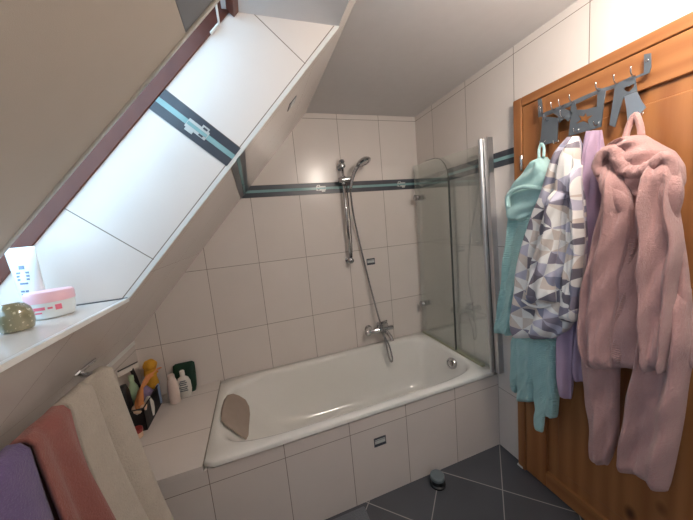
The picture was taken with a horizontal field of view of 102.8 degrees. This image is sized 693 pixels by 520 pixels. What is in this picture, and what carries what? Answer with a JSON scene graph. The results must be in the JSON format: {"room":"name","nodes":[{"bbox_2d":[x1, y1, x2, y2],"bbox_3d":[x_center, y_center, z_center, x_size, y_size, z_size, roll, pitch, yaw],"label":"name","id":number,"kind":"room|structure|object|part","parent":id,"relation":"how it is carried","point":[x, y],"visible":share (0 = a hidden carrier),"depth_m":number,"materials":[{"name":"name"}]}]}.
{"room":"bathroom","nodes":[
{"label":"bathroom","id":0,"kind":"room"},
{"bbox_2d":[0,299,121,450],"bbox_3d":[-0.710,0.464,0.034,0.612,0.447,1.721,-8,8,-18],"label":"wall","id":1,"kind":"structure","parent":0,"point":[27,386],"depth_m":0.67,"materials":[{"name":"tile"}]},
{"bbox_2d":[0,302,35,333],"bbox_3d":[-0.771,0.133,0.644,0.062,0.063,0.062,-8,8,-18],"label":"candle holder","id":2,"kind":"object","parent":1,"relation":"on","point":[18,316],"visible":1,"depth_m":0.63,"materials":[{"name":"green glass"}]},
{"bbox_2d":[5,246,44,300],"bbox_3d":[-0.882,0.061,0.771,0.082,0.194,0.046,-2,8,25],"label":"tube","id":3,"kind":"object","parent":1,"relation":"on","point":[23,262],"visible":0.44,"depth_m":0.75,"materials":[{"name":"white plastic"}]},
{"bbox_2d":[21,286,75,319],"bbox_3d":[-0.806,0.117,0.756,0.099,0.072,0.099,-8,8,-18],"label":"jar","id":4,"kind":"object","parent":1,"relation":"on","point":[60,301],"visible":0.92,"depth_m":0.73,"materials":[{"name":"white plastic"}]},
{"bbox_3d":[-0.808,0.096,0.753,0.099,0.028,0.099,-8,8,-18],"label":"lid","id":5,"kind":"part","parent":4,"relation":"part of","materials":[{"name":"pink plastic"}]},
{"bbox_2d":[22,358,96,446],"bbox_3d":[-0.796,0.420,0.677,0.092,0.038,0.837,-8,8,-18],"label":"towel rail","id":6,"kind":"object","parent":1,"relation":"attached to","point":[80,372],"visible":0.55,"depth_m":0.97,"materials":[{"name":"silver metal"}]},
{"bbox_2d":[0,443,53,519],"bbox_3d":[-0.605,0.793,0.542,0.172,0.782,0.330,-8,8,-18],"label":"towel","id":7,"kind":"object","parent":6,"relation":"hanging from","point":[22,493],"visible":1,"depth_m":0.58,"materials":[{"name":"purple fabric"}]},
{"bbox_2d":[9,405,115,519],"bbox_3d":[-0.670,0.797,0.748,0.176,0.832,0.171,-8,8,-18],"label":"towel","id":8,"kind":"object","parent":6,"relation":"hanging from","point":[72,492],"visible":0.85,"depth_m":0.70,"materials":[{"name":"pink fabric"}]},
{"bbox_3d":[-0.942,0.387,1.000,0.026,0.028,0.130,-8,8,-18],"label":"wall plate","id":9,"kind":"part","parent":6,"relation":"part of","materials":[{"name":"silver metal"}]},
{"bbox_3d":[-0.893,0.394,0.972,0.099,0.032,0.028,-5,7,4],"label":"bracket arm","id":10,"kind":"part","parent":6,"relation":"part of","materials":[{"name":"silver metal"}]},
{"bbox_2d":[51,366,174,519],"bbox_3d":[-0.719,0.819,0.949,0.210,0.946,0.257,-8,8,-18],"label":"towel","id":11,"kind":"object","parent":6,"relation":"hanging from","point":[115,456],"visible":0.77,"depth_m":0.89,"materials":[{"name":"beige fabric"}]},
{"bbox_2d":[0,298,128,372],"bbox_3d":[-0.445,0.209,0.099,0.012,0.012,1.721,-8,8,-18],"label":"trim","id":12,"kind":"structure","parent":1,"relation":"attached to","point":[20,356],"depth_m":0.57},
{"bbox_2d":[0,0,238,284],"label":"window","id":13,"kind":"structure","parent":1,"relation":"in","point":[76,76],"depth_m":0.59,"materials":[{"name":"red wood"}]},
{"bbox_3d":[-0.150,-0.836,0.099,0.209,0.201,1.721,-8,8,-18],"label":"frame","id":14,"kind":"part","parent":13,"relation":"part of","materials":[{"name":"red wood"}]},
{"bbox_2d":[106,343,141,385],"bbox_3d":[-0.965,1.151,0.187,0.400,0.930,3.350,-8,8,-18],"label":"wall","id":15,"kind":"structure","parent":0,"point":[130,357],"depth_m":1.63,"materials":[{"name":"tile"}]},
{"bbox_2d":[107,341,134,366],"bbox_3d":[-1.103,0.600,1.016,0.014,0.022,1.600,-8,8,-18],"label":"trim","id":16,"kind":"structure","parent":15,"relation":"attached to","point":[132,344],"depth_m":1.58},
{"bbox_2d":[0,9,351,424],"bbox_3d":[-0.799,-0.392,1.380,1.497,1.813,1.029,-8,8,-18],"label":"wall","id":17,"kind":"structure","parent":0,"point":[103,241],"depth_m":0.93,"materials":[{"name":"tile"}]},
{"bbox_2d":[76,297,127,305],"bbox_3d":[-0.899,0.149,0.850,0.382,0.004,0.003,-8,8,-18],"label":"trim","id":18,"kind":"structure","parent":17,"relation":"on","point":[126,297],"depth_m":0.89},
{"bbox_2d":[149,90,240,165],"bbox_3d":[-0.501,-0.438,0.930,0.258,0.243,0.004,-8,8,-18],"label":"trim","id":19,"kind":"structure","parent":17,"relation":"attached to","point":[168,107],"depth_m":0.92,"materials":[{"name":"tile"}]},
{"bbox_2d":[184,118,209,139],"bbox_3d":[-0.500,-0.438,0.928,0.079,0.072,0.005,-8,8,-18],"label":"trim","id":20,"kind":"structure","parent":17,"relation":"attached to","point":[191,125],"depth_m":0.93,"materials":[{"name":"tile"}]},
{"bbox_2d":[124,26,338,298],"bbox_3d":[-0.380,-0.381,0.983,0.834,0.931,0.012,-8,8,-18],"label":"trim","id":21,"kind":"structure","parent":17,"relation":"attached to","point":[226,169],"depth_m":0.97,"materials":[{"name":"white plastic"}]},
{"bbox_2d":[231,150,247,197],"bbox_3d":[-0.543,-0.408,1.439,0.056,0.062,0.979,-8,8,-18],"label":"trim","id":22,"kind":"structure","parent":17,"relation":"attached to","point":[239,170],"depth_m":1.24,"materials":[{"name":"tile"}]},
{"bbox_2d":[288,96,296,110],"bbox_3d":[-0.245,-0.701,1.241,0.037,0.041,0.072,-8,8,-18],"label":"trim","id":23,"kind":"structure","parent":17,"relation":"attached to","point":[294,99],"depth_m":1.23,"materials":[{"name":"stone"}]},
{"bbox_2d":[134,113,423,394],"bbox_3d":[-0.516,0.146,2.074,2.672,2.352,0.100,-8,8,-18],"label":"wall","id":24,"kind":"structure","parent":0,"point":[274,285],"depth_m":2.06,"materials":[{"name":"tile"}]},
{"bbox_2d":[203,381,220,469],"bbox_3d":[-0.767,0.901,1.604,0.002,0.030,0.758,-8,8,-18],"label":"trim","id":25,"kind":"structure","parent":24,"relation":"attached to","point":[220,381],"depth_m":1.46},
{"bbox_2d":[140,372,499,519],"bbox_3d":[-0.151,1.068,1.829,2.172,0.526,0.765,-8,8,-18],"label":"bathtub surround","id":26,"kind":"object","parent":24,"relation":"attached to","point":[326,474],"depth_m":1.48,"materials":[{"name":"tile"}]},
{"bbox_2d":[135,425,143,438],"bbox_3d":[-1.101,0.910,1.458,0.052,0.055,0.052,-8,8,-18],"label":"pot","id":27,"kind":"object","parent":26,"relation":"on","point":[139,428],"visible":0.49,"depth_m":1.45,"materials":[{"name":"red plastic"}]},
{"bbox_3d":[-1.103,0.893,1.456,0.052,0.022,0.052,-8,8,-18],"label":"lid","id":28,"kind":"part","parent":27,"relation":"part of","materials":[{"name":"red plastic"}]},
{"bbox_2d":[129,385,161,430],"bbox_3d":[-1.190,0.859,1.612,0.123,0.132,0.271,-8,8,-18],"label":"storage basket","id":29,"kind":"object","parent":26,"relation":"on","point":[145,418],"visible":0.45,"depth_m":1.53,"materials":[{"name":"black plastic"}]},
{"bbox_2d":[120,384,132,410],"bbox_3d":[-1.195,0.803,1.509,0.046,0.255,0.070,-8,8,-18],"label":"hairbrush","id":30,"kind":"object","parent":29,"relation":"in","point":[124,388],"visible":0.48,"depth_m":1.49,"materials":[{"name":"black plastic"}]},
{"bbox_2d":[117,362,140,387],"bbox_3d":[-1.195,0.708,1.552,0.030,0.300,0.235,-8,8,-18],"label":"squeegee","id":31,"kind":"object","parent":29,"relation":"on","point":[130,368],"visible":0.73,"depth_m":1.57,"materials":[{"name":"white plastic"}]},
{"bbox_3d":[-1.212,0.591,1.537,0.003,0.062,0.232,-8,8,-18],"label":"rubber blade","id":32,"kind":"part","parent":31,"relation":"part of","materials":[{"name":"black plastic"}]},
{"bbox_3d":[-1.209,0.732,1.600,0.022,0.244,0.055,-6,7,-2],"label":"handle","id":33,"kind":"part","parent":31,"relation":"part of","materials":[{"name":"black plastic"}]},
{"bbox_2d":[128,374,138,404],"bbox_3d":[-1.212,0.786,1.585,0.052,0.271,0.052,-8,8,-18],"label":"shampoo bottle","id":34,"kind":"object","parent":29,"relation":"in","point":[133,387],"visible":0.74,"depth_m":1.56,"materials":[{"name":"green plastic"}]},
{"bbox_2d":[132,402,146,414],"bbox_3d":[-1.137,0.823,1.521,0.078,0.069,0.068,1,10,41],"label":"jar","id":35,"kind":"object","parent":29,"relation":"in","point":[141,406],"visible":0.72,"depth_m":1.50,"materials":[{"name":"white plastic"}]},
{"bbox_2d":[134,367,161,408],"bbox_3d":[-1.164,0.739,1.622,0.057,0.128,0.285,-7,7,-13],"label":"brush","id":36,"kind":"object","parent":29,"relation":"in","point":[139,400],"visible":1,"depth_m":1.53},
{"bbox_2d":[144,385,152,400],"bbox_3d":[-1.199,0.794,1.632,0.089,0.101,0.113,-8,8,-18],"label":"sponge","id":37,"kind":"object","parent":29,"relation":"in","point":[148,391],"visible":0.2,"depth_m":1.62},
{"bbox_2d":[144,396,154,415],"bbox_3d":[-1.140,0.848,1.597,0.056,0.128,0.024,-8,8,-18],"label":"bottle","id":38,"kind":"object","parent":29,"relation":"in","point":[147,397],"visible":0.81,"depth_m":1.60,"materials":[{"name":"white plastic"}]},
{"bbox_2d":[142,359,158,388],"bbox_3d":[-1.217,0.708,1.724,0.074,0.180,0.086,-8,8,-18],"label":"sponge","id":39,"kind":"object","parent":29,"relation":"in","point":[150,365],"visible":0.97,"depth_m":1.70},
{"bbox_2d":[152,383,162,402],"bbox_3d":[-1.187,0.816,1.727,0.044,0.171,0.031,-8,8,-18],"label":"shampoo bottle","id":40,"kind":"object","parent":29,"relation":"in","point":[158,387],"visible":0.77,"depth_m":1.73,"materials":[{"name":"blue plastic"}]},
{"bbox_2d":[167,373,180,404],"bbox_3d":[-1.084,0.805,1.731,0.062,0.190,0.046,-8,8,-18],"label":"lotion bottle","id":41,"kind":"object","parent":26,"relation":"on","point":[172,384],"visible":1,"depth_m":1.72,"materials":[{"name":"white plastic"}]},
{"bbox_2d":[177,370,191,397],"bbox_3d":[-1.051,0.798,1.789,0.082,0.182,0.043,-8,8,-18],"label":"shampoo bottle","id":42,"kind":"object","parent":26,"relation":"on","point":[184,383],"visible":0.98,"depth_m":1.78,"materials":[{"name":"white plastic"}]},
{"bbox_2d":[173,361,196,390],"bbox_3d":[-1.084,0.786,1.855,0.137,0.195,0.063,-8,8,-18],"label":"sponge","id":43,"kind":"object","parent":26,"relation":"on","point":[188,367],"visible":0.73,"depth_m":1.85,"materials":[{"name":"green plastic"}]},
{"bbox_2d":[204,332,495,466],"bbox_3d":[0.059,0.970,1.888,1.711,0.394,0.768,-8,8,-18],"label":"bathtub","id":44,"kind":"object","parent":26,"relation":"on","point":[287,403],"visible":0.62,"depth_m":2.04,"materials":[{"name":"white ceramic"}]},
{"bbox_2d":[221,394,249,439],"bbox_3d":[-0.667,0.938,1.679,0.138,0.173,0.332,-8,8,-18],"label":"pillow","id":45,"kind":"object","parent":44,"relation":"on","point":[235,411],"visible":1,"depth_m":1.65,"materials":[{"name":"beige plastic"}]},
{"bbox_3d":[0.764,0.753,2.014,0.043,0.081,0.082,-8,8,-18],"label":"overflow knob","id":46,"kind":"part","parent":44,"relation":"part of","materials":[{"name":"silver metal"}]},
{"bbox_2d":[413,137,503,373],"bbox_3d":[0.745,-0.029,1.988,0.072,1.426,0.782,-8,8,-21],"label":"screen","id":47,"kind":"object","parent":44,"relation":"on","point":[455,198],"visible":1,"depth_m":1.89,"materials":[{"name":"clear glass"}]},
{"bbox_3d":[0.563,-0.501,2.237,0.040,0.048,0.048,-8,8,-18],"label":"hinge knob","id":48,"kind":"part","parent":47,"relation":"part of","materials":[{"name":"silver metal"}]},
{"bbox_3d":[0.645,0.371,2.349,0.040,0.048,0.048,-8,8,-18],"label":"hinge knob","id":49,"kind":"part","parent":47,"relation":"part of","materials":[{"name":"silver metal"}]},
{"bbox_3d":[0.677,-0.053,2.150,0.005,1.405,0.410,-8,8,-18],"label":"glass panel","id":50,"kind":"part","parent":47,"relation":"part of","materials":[{"name":"clear glass"}]},
{"bbox_3d":[0.744,-0.039,2.016,0.005,1.410,0.717,-8,8,-18],"label":"glass panel","id":51,"kind":"part","parent":47,"relation":"part of","materials":[{"name":"clear glass"}]},
{"bbox_3d":[0.853,0.002,1.686,0.029,1.422,0.073,-8,8,-18],"label":"post","id":52,"kind":"part","parent":47,"relation":"part of","materials":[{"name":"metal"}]},
{"bbox_2d":[316,185,325,191],"bbox_3d":[-0.190,-0.534,2.064,0.072,0.051,0.005,-8,8,-18],"label":"trim","id":53,"kind":"structure","parent":24,"relation":"attached to","point":[318,187],"depth_m":2.06,"materials":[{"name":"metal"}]},
{"bbox_2d":[242,179,414,197],"bbox_3d":[-0.060,-0.552,2.109,1.412,0.080,0.004,-8,8,-18],"label":"trim","id":54,"kind":"structure","parent":24,"relation":"attached to","point":[378,185],"depth_m":2.06,"materials":[{"name":"stone"}]},
{"bbox_2d":[337,159,353,263],"bbox_3d":[0.009,-0.358,2.104,0.112,0.780,0.090,-8,8,-18],"label":"shower rail","id":55,"kind":"object","parent":24,"relation":"attached to","point":[343,179],"visible":0.99,"depth_m":2.08,"materials":[{"name":"silver metal"}]},
{"bbox_3d":[0.022,-0.293,2.095,0.021,0.566,0.013,-5,7,4],"label":"shower cord","id":56,"kind":"part","parent":55,"relation":"part of","materials":[{"name":"silver metal"}]},
{"bbox_2d":[349,156,370,188],"bbox_3d":[0.105,-0.637,2.018,0.164,0.213,0.125,-8,8,-18],"label":"shower","id":57,"kind":"object","parent":55,"relation":"attached to","point":[363,161],"visible":1,"depth_m":2.02,"materials":[{"name":"silver metal"}]},
{"bbox_3d":[0.060,-0.616,2.039,0.098,0.175,0.030,-4,7,12],"label":"handle","id":58,"kind":"part","parent":57,"relation":"part of","materials":[{"name":"silver metal"}]},
{"bbox_2d":[350,189,392,362],"bbox_3d":[0.203,0.135,2.172,0.228,1.384,0.103,-4,7,9],"label":"shower hose","id":59,"kind":"object","parent":57,"relation":"hanging from","point":[385,338],"visible":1,"depth_m":2.19,"materials":[{"name":"silver metal"}]},
{"bbox_2d":[366,258,374,264],"bbox_3d":[0.198,0.013,2.251,0.072,0.052,0.004,-8,8,-18],"label":"trim","id":60,"kind":"structure","parent":24,"relation":"attached to","point":[371,261],"depth_m":2.25,"materials":[{"name":"metal"}]},
{"bbox_2d":[364,320,393,340],"bbox_3d":[0.275,0.552,2.225,0.243,0.173,0.198,-8,8,-18],"label":"mixer","id":61,"kind":"object","parent":24,"relation":"attached to","point":[368,329],"visible":0.94,"depth_m":2.23,"materials":[{"name":"silver metal"}]},
{"bbox_3d":[0.173,0.583,2.224,0.043,0.058,0.058,-8,8,-18],"label":"temperature knob","id":62,"kind":"part","parent":61,"relation":"part of","materials":[{"name":"silver metal"}]},
{"bbox_3d":[0.280,0.508,2.217,0.052,0.084,0.118,-8,8,-18],"label":"lever","id":63,"kind":"part","parent":61,"relation":"part of","materials":[{"name":"silver metal"}]},
{"bbox_3d":[0.334,0.599,2.214,0.031,0.072,0.130,-8,8,-23],"label":"spout","id":64,"kind":"part","parent":61,"relation":"part of","materials":[{"name":"silver metal"}]},
{"bbox_2d":[374,435,385,447],"bbox_3d":[0.186,1.004,1.532,0.072,0.052,0.004,-8,8,-18],"label":"trim","id":65,"kind":"structure","parent":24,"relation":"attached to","point":[381,440],"depth_m":1.53,"materials":[{"name":"metal"}]},
{"bbox_2d":[397,181,404,187],"bbox_3d":[0.451,-0.621,2.275,0.072,0.051,0.005,-8,8,-18],"label":"trim","id":66,"kind":"structure","parent":24,"relation":"attached to","point":[399,183],"depth_m":2.27,"materials":[{"name":"silver metal"}]},
{"bbox_2d":[220,0,355,25],"bbox_3d":[0.077,-0.860,0.175,0.473,0.152,1.721,-8,8,-18],"label":"wall","id":67,"kind":"structure","parent":0,"point":[328,12],"depth_m":0.95,"materials":[{"name":"paint"}]},
{"bbox_2d":[306,0,576,116],"bbox_3d":[0.416,-0.981,0.506,1.600,0.100,3.450,-8,8,-18],"label":"ceiling","id":68,"kind":"structure","parent":0,"point":[389,57],"depth_m":1.35,"materials":[{"name":"paint"}]},
{"bbox_2d":[325,444,583,519],"bbox_3d":[0.137,1.509,0.652,2.672,0.100,3.450,-8,8,-18],"label":"floor","id":69,"kind":"structure","parent":0,"point":[489,484],"depth_m":1.52,"materials":[{"name":"tile"}]},
{"bbox_2d":[333,506,369,519],"bbox_3d":[-0.115,1.410,1.163,0.635,0.012,0.535,-8,8,-18],"label":"bath mat","id":70,"kind":"object","parent":69,"relation":"on","point":[360,513],"visible":1,"depth_m":1.46,"materials":[{"name":"grey fabric"}]},
{"bbox_2d":[430,469,445,490],"bbox_3d":[0.526,1.268,1.600,0.088,0.065,0.088,-8,8,-18],"label":"door stop","id":71,"kind":"object","parent":69,"relation":"on","point":[437,478],"visible":1,"depth_m":1.58,"materials":[{"name":"black plastic"}]},
{"bbox_2d":[415,0,692,459],"bbox_3d":[1.252,0.139,0.847,0.100,2.352,3.350,-8,8,-18],"label":"wall","id":72,"kind":"structure","parent":0,"point":[586,31],"depth_m":1.47,"materials":[{"name":"tile"}]},
{"bbox_2d":[493,147,513,167],"bbox_3d":[0.754,-0.600,1.892,0.004,0.080,0.926,-8,8,-18],"label":"trim","id":73,"kind":"structure","parent":72,"relation":"attached to","point":[505,157],"depth_m":1.54,"materials":[{"name":"tile"}]},
{"bbox_2d":[513,12,692,519],"bbox_3d":[1.106,0.258,1.111,0.041,2.077,0.939,-8,8,-18],"label":"door","id":74,"kind":"structure","parent":72,"relation":"in","point":[557,456],"depth_m":1.13,"materials":[{"name":"orange wood"}]},
{"bbox_3d":[0.968,0.217,1.530,0.032,2.077,0.045,-8,8,-18],"label":"frame","id":75,"kind":"part","parent":74,"relation":"part of","materials":[{"name":"orange wood"}]},
{"bbox_3d":[1.204,1.230,1.236,0.025,0.090,0.609,-8,8,-18],"label":"rail","id":76,"kind":"part","parent":74,"relation":"part of","materials":[{"name":"orange wood"}]},
{"bbox_2d":[538,53,651,144],"bbox_3d":[0.939,-0.610,1.104,0.040,0.227,0.387,-8,8,-18],"label":"coat rack","id":77,"kind":"object","parent":74,"relation":"attached to","point":[549,129],"visible":0.98,"depth_m":1.08,"materials":[{"name":"grey metal"}]},
{"bbox_2d":[494,143,559,431],"bbox_3d":[0.904,0.174,1.415,0.141,1.433,0.391,-8,8,-18],"label":"bathrobe","id":78,"kind":"object","parent":77,"relation":"hanging from","point":[532,361],"visible":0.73,"depth_m":1.39,"materials":[{"name":"teal fabric"}]},
{"bbox_3d":[0.956,0.586,1.470,0.070,0.423,0.112,-8,8,-18],"label":"skirt panel","id":79,"kind":"part","parent":78,"relation":"part of","materials":[{"name":"teal fabric"}]},
{"bbox_2d":[505,143,549,220],"bbox_3d":[0.866,-0.357,1.292,0.129,0.346,0.282,-8,8,-18],"label":"hood","id":80,"kind":"object","parent":78,"relation":"attached to","point":[521,199],"depth_m":1.28,"materials":[{"name":"teal fabric"}]},
{"bbox_3d":[0.988,0.579,1.362,0.067,0.475,0.125,-6,7,-9],"label":"skirt panel","id":81,"kind":"part","parent":78,"relation":"part of","materials":[{"name":"teal fabric"}]},
{"bbox_2d":[509,136,587,338],"bbox_3d":[0.849,-0.037,1.198,0.158,0.901,0.323,-8,8,-18],"label":"bathrobe","id":82,"kind":"object","parent":77,"relation":"hanging from","point":[552,258],"visible":0.97,"depth_m":1.11,"materials":[{"name":"fabric"}]},
{"bbox_2d":[556,130,604,398],"bbox_3d":[0.948,0.064,1.123,0.104,1.123,0.169,-8,8,-18],"label":"bathrobe","id":83,"kind":"object","parent":77,"relation":"hanging from","point":[568,358],"visible":0.42,"depth_m":1.07,"materials":[{"name":"purple fabric"}]},
{"bbox_3d":[0.950,-0.681,1.101,0.003,0.088,0.387,-8,8,-18],"label":"rail plate","id":84,"kind":"part","parent":77,"relation":"part of","materials":[{"name":"grey metal"}]},
{"bbox_2d":[577,112,692,491],"bbox_3d":[0.981,0.185,0.978,0.190,1.360,0.308,-6,7,-7],"label":"bathrobe","id":85,"kind":"object","parent":77,"relation":"hanging from","point":[635,312],"visible":1,"depth_m":0.91,"materials":[{"name":"pink fabric"}]},
{"bbox_3d":[0.921,0.046,0.993,0.115,0.766,0.144,-8,8,-18],"label":"panel","id":86,"kind":"part","parent":85,"relation":"part of","materials":[{"name":"pink fabric"}]},
{"bbox_2d":[591,112,686,195],"bbox_3d":[0.951,-0.343,0.907,0.150,0.300,0.244,-8,8,-18],"label":"hood","id":87,"kind":"object","parent":85,"relation":"attached to","point":[623,161],"depth_m":0.88,"materials":[{"name":"pink fabric"}]},
{"bbox_3d":[0.964,0.031,0.857,0.129,0.674,0.086,-8,8,-18],"label":"panel","id":88,"kind":"part","parent":85,"relation":"part of","materials":[{"name":"pink fabric"}]},
{"bbox_3d":[1.017,-0.748,0.981,0.032,0.042,0.845,-8,8,-18],"label":"frame","id":89,"kind":"part","parent":74,"relation":"part of","materials":[{"name":"orange wood"}]},
{"bbox_3d":[1.028,-0.662,0.993,0.025,0.127,0.609,-8,8,-18],"label":"rail","id":90,"kind":"part","parent":74,"relation":"part of","materials":[{"name":"orange wood"}]}
]}

